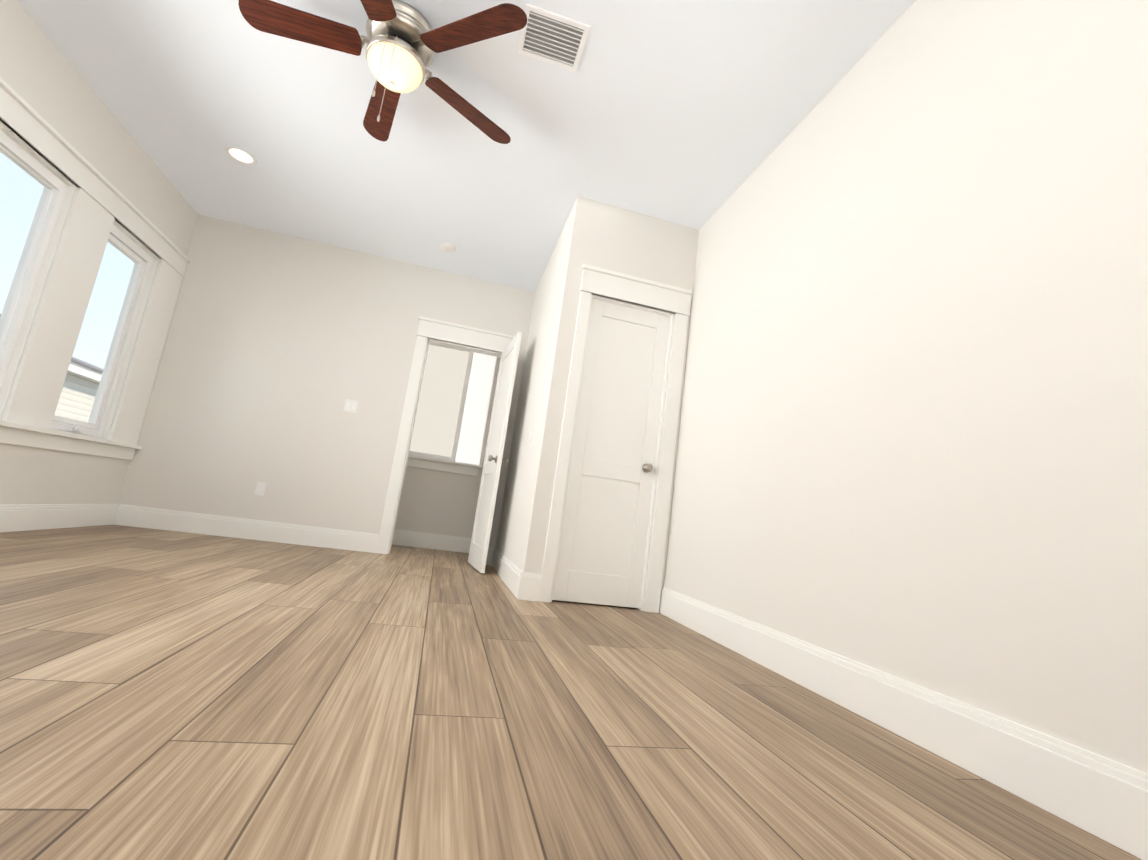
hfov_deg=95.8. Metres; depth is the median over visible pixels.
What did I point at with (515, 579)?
baseboard
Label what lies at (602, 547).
closet door
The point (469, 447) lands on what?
trim
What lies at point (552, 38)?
ceiling vent
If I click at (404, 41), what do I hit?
ceiling fan
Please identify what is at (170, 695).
floor
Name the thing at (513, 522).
wall
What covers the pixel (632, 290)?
door frame
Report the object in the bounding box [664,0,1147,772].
wall
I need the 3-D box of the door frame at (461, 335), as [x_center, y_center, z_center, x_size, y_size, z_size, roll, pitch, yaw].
[-1.172,0.092,4.958,0.990,2.230,0.164,10,-10,-13]
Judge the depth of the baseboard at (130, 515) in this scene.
4.39 m
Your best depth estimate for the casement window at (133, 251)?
3.93 m
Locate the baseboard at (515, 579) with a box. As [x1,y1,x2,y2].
[488,547,527,599]
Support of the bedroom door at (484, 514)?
in the wall at (279, 349)
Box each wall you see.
[0,0,197,504]
[118,215,534,550]
[395,357,500,537]
[496,205,573,568]
[521,196,698,610]
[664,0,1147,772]
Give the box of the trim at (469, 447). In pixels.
[407,352,495,475]
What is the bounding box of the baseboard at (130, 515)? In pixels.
[116,504,378,552]
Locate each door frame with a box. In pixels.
[376,316,513,553]
[538,264,691,612]
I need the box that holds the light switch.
[343,399,358,412]
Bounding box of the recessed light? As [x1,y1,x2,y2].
[225,146,256,164]
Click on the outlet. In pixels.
(260, 488)
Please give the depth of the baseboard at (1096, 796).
1.42 m
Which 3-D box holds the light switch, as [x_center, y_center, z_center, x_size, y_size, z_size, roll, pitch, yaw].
[-2.034,-0.220,4.734,0.116,0.115,0.013,10,-10,-13]
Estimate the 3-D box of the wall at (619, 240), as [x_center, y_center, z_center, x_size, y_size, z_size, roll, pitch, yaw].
[0.285,-0.217,3.574,0.940,2.750,0.110,10,-10,-13]
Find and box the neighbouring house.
[0,314,102,421]
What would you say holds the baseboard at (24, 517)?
attached to the wall at (42, 77)
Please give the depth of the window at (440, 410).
6.00 m
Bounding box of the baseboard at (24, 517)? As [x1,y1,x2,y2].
[0,504,119,532]
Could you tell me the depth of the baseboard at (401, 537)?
5.71 m
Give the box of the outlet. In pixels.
[254,481,265,495]
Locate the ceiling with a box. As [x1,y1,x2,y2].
[17,0,915,291]
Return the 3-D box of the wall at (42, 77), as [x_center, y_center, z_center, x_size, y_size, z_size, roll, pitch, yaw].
[-3.069,-0.890,2.263,0.150,2.750,6.730,10,-10,-13]
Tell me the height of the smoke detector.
0.044 m
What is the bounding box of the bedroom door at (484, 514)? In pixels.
[468,332,521,572]
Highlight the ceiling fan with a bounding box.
[238,0,526,143]
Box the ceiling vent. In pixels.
[518,3,589,71]
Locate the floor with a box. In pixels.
[0,525,1140,859]
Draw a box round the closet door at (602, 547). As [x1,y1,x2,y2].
[552,299,669,607]
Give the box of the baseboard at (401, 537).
[392,529,491,555]
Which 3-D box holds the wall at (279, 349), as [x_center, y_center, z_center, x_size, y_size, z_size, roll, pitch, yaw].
[-1.624,-0.242,4.912,4.020,2.750,0.120,10,-10,-13]
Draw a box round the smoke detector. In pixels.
[441,242,455,252]
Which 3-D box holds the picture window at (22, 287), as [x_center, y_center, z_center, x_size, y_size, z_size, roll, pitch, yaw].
[-3.139,-0.866,2.725,0.190,1.790,3.498,10,-10,-13]
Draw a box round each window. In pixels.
[0,77,190,459]
[50,224,153,436]
[409,343,473,460]
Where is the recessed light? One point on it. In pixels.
(240, 155)
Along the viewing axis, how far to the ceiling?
3.04 m
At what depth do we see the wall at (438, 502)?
5.81 m
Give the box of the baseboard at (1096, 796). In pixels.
[659,587,1147,859]
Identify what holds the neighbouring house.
on the ground

